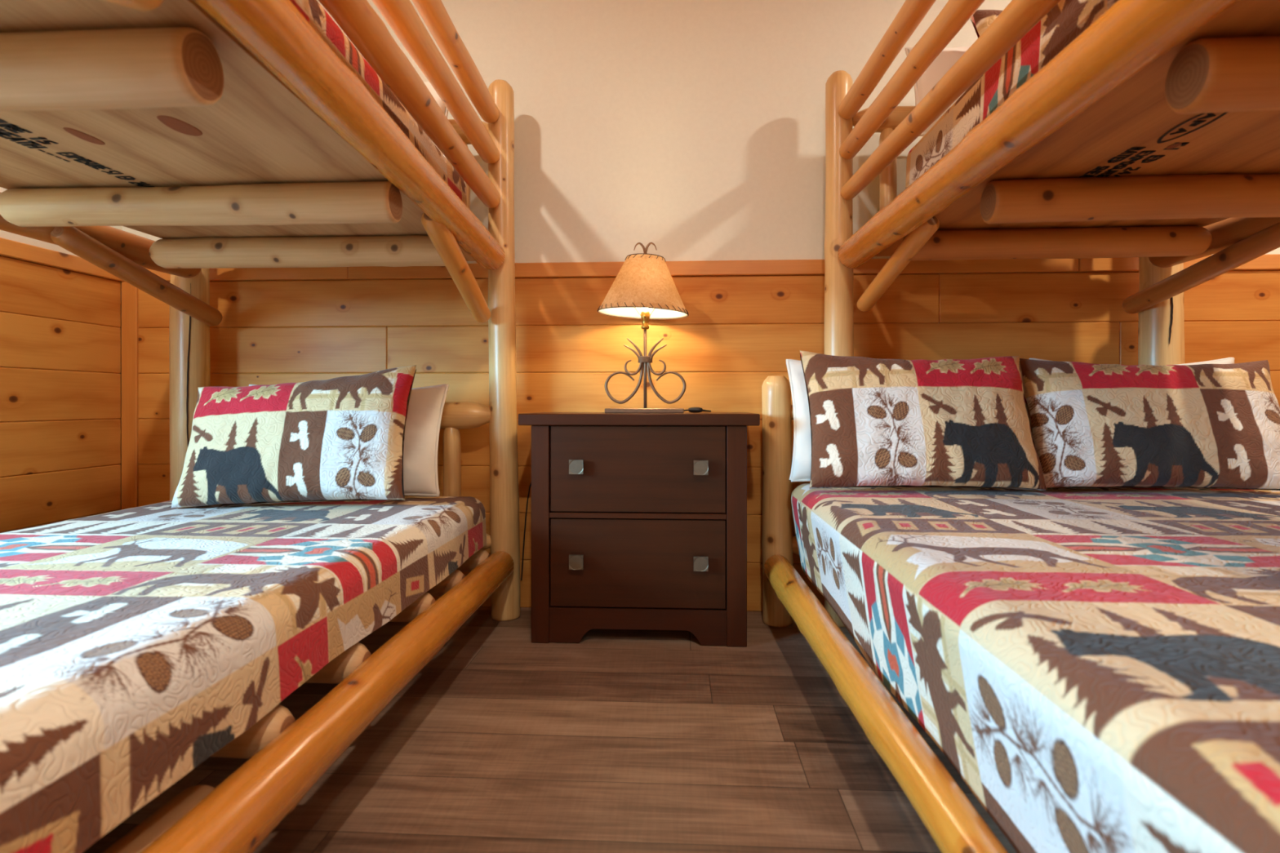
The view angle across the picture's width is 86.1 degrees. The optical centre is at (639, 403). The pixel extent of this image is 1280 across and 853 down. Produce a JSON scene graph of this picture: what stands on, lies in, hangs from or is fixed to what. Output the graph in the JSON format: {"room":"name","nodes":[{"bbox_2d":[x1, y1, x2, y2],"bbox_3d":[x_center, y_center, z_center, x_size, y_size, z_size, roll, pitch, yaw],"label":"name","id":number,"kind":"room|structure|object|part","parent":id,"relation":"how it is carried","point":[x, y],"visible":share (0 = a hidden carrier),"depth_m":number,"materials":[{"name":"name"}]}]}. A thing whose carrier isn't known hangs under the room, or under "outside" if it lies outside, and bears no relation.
{"room":"cabin bunk bedroom","nodes":[
{"label":"cabin bunk bedroom","id":0,"kind":"room"},
{"bbox_2d":[0,186,122,533],"bbox_3d":[-2.096,-0.495,0.182,0.114,2.450,4.730,0,0,3],"label":"wall","id":1,"kind":"structure","parent":0,"point":[60,330],"depth_m":2.25,"materials":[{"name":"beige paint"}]},
{"bbox_2d":[0,237,122,281],"bbox_3d":[-2.042,-0.473,0.167,0.024,0.052,4.706,0,0,3],"label":"trim","id":2,"kind":"structure","parent":1,"relation":"attached to","point":[8,248],"depth_m":2.22,"materials":[{"name":"brown wood"}]},
{"bbox_2d":[82,606,1017,852],"bbox_3d":[0.198,0.755,0.054,4.710,0.050,4.930,0,0,3],"label":"floor","id":3,"kind":"structure","parent":0,"point":[609,740],"depth_m":1.40,"materials":[{"name":"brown wood"}]},
{"bbox_2d":[0,0,520,852],"bbox_3d":[-1.034,-0.185,1.278,1.317,1.830,2.285,0,0,3],"label":"bunk bed","id":4,"kind":"object","parent":3,"relation":"on","point":[228,133],"visible":0.71,"depth_m":1.37,"materials":[{"name":"brown wood"}]},
{"bbox_3d":[-1.582,-0.467,1.290,0.100,0.101,2.100,0,0,3],"label":"rail","id":5,"kind":"part","parent":4,"relation":"part of","materials":[{"name":"brown wood"}]},
{"bbox_3d":[-1.568,-0.180,2.387,0.123,1.820,0.124,0,0,3],"label":"post","id":6,"kind":"part","parent":4,"relation":"part of","materials":[{"name":"brown wood"}]},
{"bbox_3d":[-0.503,0.533,1.261,0.100,0.100,2.062,1,0,2],"label":"rail","id":7,"kind":"part","parent":4,"relation":"part of","materials":[{"name":"brown wood"}]},
{"bbox_3d":[-0.484,-0.488,1.235,0.093,0.094,2.116,4,0,0],"label":"rail","id":8,"kind":"part","parent":4,"relation":"part of","materials":[{"name":"brown wood"}]},
{"bbox_3d":[-0.503,-0.682,1.236,0.071,0.073,2.114,3,0,0],"label":"guard rail","id":9,"kind":"part","parent":4,"relation":"part of","materials":[{"name":"brown wood"}]},
{"bbox_3d":[-0.514,-0.827,1.237,0.071,0.071,2.113,2,0,1],"label":"guard rail","id":10,"kind":"part","parent":4,"relation":"part of","materials":[{"name":"brown wood"}]},
{"bbox_3d":[-0.517,-0.965,1.237,0.072,0.072,2.114,2,0,1],"label":"guard rail","id":11,"kind":"part","parent":4,"relation":"part of","materials":[{"name":"brown wood"}]},
{"bbox_3d":[-1.013,0.042,2.355,1.035,0.099,0.097,0,0,3],"label":"headboard rail","id":12,"kind":"part","parent":4,"relation":"part of","materials":[{"name":"brown wood"}]},
{"bbox_3d":[-1.013,-0.924,2.353,1.035,0.083,0.087,0,0,3],"label":"headboard rail","id":13,"kind":"part","parent":4,"relation":"part of","materials":[{"name":"brown wood"}]},
{"bbox_3d":[-1.013,0.470,2.356,1.035,0.079,0.079,0,0,3],"label":"headboard rail","id":14,"kind":"part","parent":4,"relation":"part of","materials":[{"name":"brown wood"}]},
{"bbox_3d":[-0.465,-0.179,2.329,0.101,1.818,0.098,-1,0,3],"label":"post","id":15,"kind":"part","parent":4,"relation":"part of","materials":[{"name":"brown wood"}]},
{"bbox_3d":[-1.031,-0.601,1.275,0.810,0.225,1.910,0,0,3],"label":"mattress","id":16,"kind":"object","parent":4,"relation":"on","visible":0},
{"bbox_2d":[289,0,466,205],"bbox_3d":[-0.990,-0.612,1.262,0.956,0.246,1.970,0,0,3],"label":"quilt","id":17,"kind":"object","parent":16,"relation":"on","point":[312,11],"visible":0.14,"depth_m":1.46,"materials":[{"name":"fabric"}]},
{"bbox_2d":[423,81,448,159],"bbox_3d":[-0.899,-0.885,2.180,0.608,0.295,0.160,0,0,3],"label":"pillow","id":18,"kind":"object","parent":17,"relation":"on","point":[429,86],"visible":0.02,"depth_m":2.15,"materials":[{"name":"white fabric"}]},
{"bbox_2d":[518,412,759,647],"bbox_3d":[0.003,0.381,2.220,0.724,0.698,0.357,0,0,3],"label":"nightstand","id":19,"kind":"object","parent":3,"relation":"on","point":[639,520],"visible":1,"depth_m":2.07,"materials":[{"name":"brown wood"}]},
{"bbox_3d":[-0.191,0.477,2.066,0.043,0.043,0.028,0,0,3],"label":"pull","id":20,"kind":"part","parent":19,"relation":"part of","materials":[{"name":"grey metal"}]},
{"bbox_3d":[-0.191,0.192,2.066,0.043,0.043,0.028,0,0,3],"label":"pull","id":21,"kind":"part","parent":19,"relation":"part of","materials":[{"name":"grey metal"}]},
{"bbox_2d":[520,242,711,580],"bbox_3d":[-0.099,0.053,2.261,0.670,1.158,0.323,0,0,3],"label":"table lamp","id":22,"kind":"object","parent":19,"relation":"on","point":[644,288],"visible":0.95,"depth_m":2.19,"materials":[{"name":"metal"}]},
{"bbox_3d":[-0.095,0.326,2.334,0.670,0.612,0.177,0,0,3],"label":"power cord","id":23,"kind":"part","parent":22,"relation":"part of","materials":[{"name":"black plastic"}]},
{"bbox_3d":[0.014,-0.385,2.243,0.295,0.182,0.295,3,0,3],"label":"lamp shade","id":24,"kind":"part","parent":22,"relation":"part of","materials":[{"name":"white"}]},
{"bbox_3d":[0.017,-0.119,2.243,0.010,0.278,0.010,0,0,3],"label":"stem","id":25,"kind":"part","parent":22,"relation":"part of","materials":[{"name":"metal"}]},
{"bbox_2d":[640,311,649,329],"bbox_3d":[0.017,-0.271,2.243,0.028,0.060,0.028,0,0,3],"label":"socket","id":26,"kind":"object","parent":22,"relation":"attached to","point":[645,326],"depth_m":2.23,"materials":[{"name":"gold metal"}]},
{"bbox_2d":[688,407,702,413],"bbox_3d":[0.181,0.022,2.233,0.048,0.018,0.018,0,0,3],"label":"switch","id":27,"kind":"object","parent":22,"relation":"attached to","point":[695,410],"depth_m":2.23,"materials":[{"name":"black plastic"}]},
{"bbox_3d":[0.000,0.485,2.214,0.531,0.266,0.289,0,0,3],"label":"drawer","id":28,"kind":"part","parent":19,"relation":"part of","materials":[{"name":"brown wood"}]},
{"bbox_3d":[0.000,0.200,2.214,0.531,0.261,0.289,0,0,3],"label":"drawer","id":29,"kind":"part","parent":19,"relation":"part of","materials":[{"name":"brown wood"}]},
{"bbox_3d":[0.181,0.477,2.045,0.043,0.043,0.028,0,0,3],"label":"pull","id":30,"kind":"part","parent":19,"relation":"part of","materials":[{"name":"grey metal"}]},
{"bbox_3d":[0.181,0.192,2.045,0.043,0.043,0.028,0,0,3],"label":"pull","id":31,"kind":"part","parent":19,"relation":"part of","materials":[{"name":"grey metal"}]},
{"bbox_2d":[761,0,1279,852],"bbox_3d":[1.275,-0.185,1.147,1.867,1.830,2.282,0,0,3],"label":"bunk bed","id":32,"kind":"object","parent":3,"relation":"on","point":[1153,136],"visible":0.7,"depth_m":1.39,"materials":[{"name":"brown wood"}]},
{"bbox_3d":[0.455,0.320,2.273,0.102,0.820,0.101,0,0,3],"label":"post","id":33,"kind":"part","parent":32,"relation":"part of","materials":[{"name":"brown wood"}]},
{"bbox_3d":[1.062,0.029,2.242,1.160,0.083,0.087,0,0,3],"label":"headboard rail","id":34,"kind":"part","parent":32,"relation":"part of","materials":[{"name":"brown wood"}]},
{"bbox_3d":[1.334,0.470,2.227,1.705,0.080,0.080,0,0,3],"label":"headboard rail","id":35,"kind":"part","parent":32,"relation":"part of","materials":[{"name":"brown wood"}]},
{"bbox_3d":[0.658,-0.179,2.265,0.101,1.818,0.100,0,0,3],"label":"post","id":36,"kind":"part","parent":32,"relation":"part of","materials":[{"name":"brown wood"}]},
{"bbox_3d":[1.172,-0.934,2.232,0.948,0.084,0.088,0,0,3],"label":"headboard rail","id":37,"kind":"part","parent":32,"relation":"part of","materials":[{"name":"brown wood"}]},
{"bbox_3d":[0.407,0.530,1.210,0.087,0.088,2.062,1,0,2],"label":"rail","id":38,"kind":"part","parent":32,"relation":"part of","materials":[{"name":"brown wood"}]},
{"bbox_3d":[0.652,-0.950,1.171,0.068,0.068,2.114,2,0,1],"label":"guard rail","id":39,"kind":"part","parent":32,"relation":"part of","materials":[{"name":"brown wood"}]},
{"bbox_3d":[0.655,-0.816,1.171,0.065,0.066,2.114,2,0,1],"label":"guard rail","id":40,"kind":"part","parent":32,"relation":"part of","materials":[{"name":"brown wood"}]},
{"bbox_3d":[0.674,-0.685,1.170,0.061,0.063,2.115,3,0,0],"label":"guard rail","id":41,"kind":"part","parent":32,"relation":"part of","materials":[{"name":"brown wood"}]},
{"bbox_3d":[0.646,-0.478,1.172,0.098,0.097,2.112,1,0,2],"label":"rail","id":42,"kind":"part","parent":32,"relation":"part of","materials":[{"name":"brown wood"}]},
{"bbox_3d":[1.679,-0.180,2.206,0.124,1.820,0.122,0,0,3],"label":"post","id":43,"kind":"part","parent":32,"relation":"part of","materials":[{"name":"brown wood"}]},
{"bbox_3d":[1.575,-0.469,1.114,0.102,0.098,2.100,0,0,3],"label":"rail","id":44,"kind":"part","parent":32,"relation":"part of","materials":[{"name":"brown wood"}]},
{"bbox_3d":[1.142,-0.631,1.153,0.718,0.284,1.910,0,0,3],"label":"mattress","id":45,"kind":"object","parent":32,"relation":"on","visible":0},
{"bbox_2d":[905,0,1118,188],"bbox_3d":[1.143,-0.644,1.143,0.767,0.308,1.970,0,0,3],"label":"quilt","id":46,"kind":"object","parent":45,"relation":"on","point":[1068,19],"visible":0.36,"depth_m":1.47,"materials":[{"name":"fabric"}]},
{"bbox_2d":[905,45,970,136],"bbox_3d":[1.137,-0.954,2.076,0.630,0.305,0.153,0,0,3],"label":"pillow","id":47,"kind":"object","parent":46,"relation":"on","point":[948,57],"visible":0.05,"depth_m":2.06,"materials":[{"name":"white fabric"}]},
{"bbox_2d":[969,9,1002,37],"bbox_3d":[1.269,-0.975,1.922,0.621,0.337,0.184,0,0,3],"label":"pillow","id":48,"kind":"object","parent":46,"relation":"on","point":[981,20],"visible":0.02,"depth_m":1.96,"materials":[{"name":"fabric"}]},
{"bbox_2d":[122,0,1279,611],"bbox_3d":[0.333,-0.495,2.458,4.710,2.450,0.114,0,0,3],"label":"wall","id":49,"kind":"structure","parent":0,"point":[694,130],"depth_m":2.42,"materials":[{"name":"beige paint"}]},
{"bbox_2d":[121,281,138,510],"bbox_3d":[-1.878,0.142,2.527,0.060,1.176,0.024,0,0,3],"label":"trim","id":50,"kind":"structure","parent":49,"relation":"attached to","point":[130,293],"depth_m":2.52,"materials":[{"name":"brown wood"}]},
{"bbox_2d":[120,253,1279,282],"bbox_3d":[0.330,-0.473,2.403,4.510,0.052,0.024,0,0,3],"label":"trim","id":51,"kind":"structure","parent":49,"relation":"attached to","point":[1269,261],"depth_m":2.39,"materials":[{"name":"brown wood"}]},
{"bbox_3d":[-1.043,0.384,1.283,0.955,0.133,1.925,0,0,3],"label":"mattress","id":52,"kind":"object","parent":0,"visible":0},
{"bbox_2d":[0,496,486,852],"bbox_3d":[-1.044,0.381,1.265,1.009,0.168,2.010,0,0,3],"label":"quilt","id":53,"kind":"object","parent":52,"relation":"on","point":[137,644],"visible":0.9,"depth_m":1.02,"materials":[{"name":"fabric"}]},
{"bbox_2d":[171,364,416,508],"bbox_3d":[-1.005,0.091,2.017,0.663,0.419,0.234,0,0,-3],"label":"pillow","id":54,"kind":"object","parent":53,"relation":"on","point":[339,438],"visible":1,"depth_m":1.94,"materials":[{"name":"fabric"}]},
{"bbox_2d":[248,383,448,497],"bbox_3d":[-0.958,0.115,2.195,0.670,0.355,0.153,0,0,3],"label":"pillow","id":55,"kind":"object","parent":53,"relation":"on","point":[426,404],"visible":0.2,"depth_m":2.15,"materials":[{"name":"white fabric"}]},
{"bbox_3d":[1.254,0.360,1.154,1.602,0.186,1.925,0,0,3],"label":"mattress","id":56,"kind":"object","parent":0,"visible":0},
{"bbox_2d":[791,483,1279,852],"bbox_3d":[1.248,0.387,1.140,1.664,0.280,2.015,0,0,3],"label":"quilt","id":57,"kind":"object","parent":56,"relation":"on","point":[1099,668],"visible":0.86,"depth_m":0.83,"materials":[{"name":"fabric"}]},
{"bbox_2d":[786,359,811,481],"bbox_3d":[0.794,0.051,2.115,0.670,0.381,0.137,0,0,3],"label":"pillow","id":58,"kind":"object","parent":57,"relation":"on","point":[801,467],"visible":0.13,"depth_m":2.11,"materials":[{"name":"white fabric"}]},
{"bbox_2d":[800,350,1047,490],"bbox_3d":[0.792,0.040,1.956,0.640,0.396,0.229,0,0,3],"label":"pillow","id":59,"kind":"object","parent":57,"relation":"on","point":[875,422],"visible":1,"depth_m":1.89,"materials":[{"name":"fabric"}]},
{"bbox_2d":[1028,357,1234,364],"bbox_3d":[1.519,0.050,2.089,0.609,0.382,0.135,0,0,2],"label":"pillow","id":60,"kind":"object","parent":57,"relation":"on","point":[1228,360],"visible":0.02,"depth_m":2.10,"materials":[{"name":"white fabric"}]},
{"bbox_2d":[1019,358,1279,490],"bbox_3d":[1.449,0.050,1.935,0.701,0.376,0.224,0,0,6],"label":"pillow","id":61,"kind":"object","parent":57,"relation":"on","point":[1200,426],"visible":0.98,"depth_m":1.87,"materials":[{"name":"fabric"}]}
]}

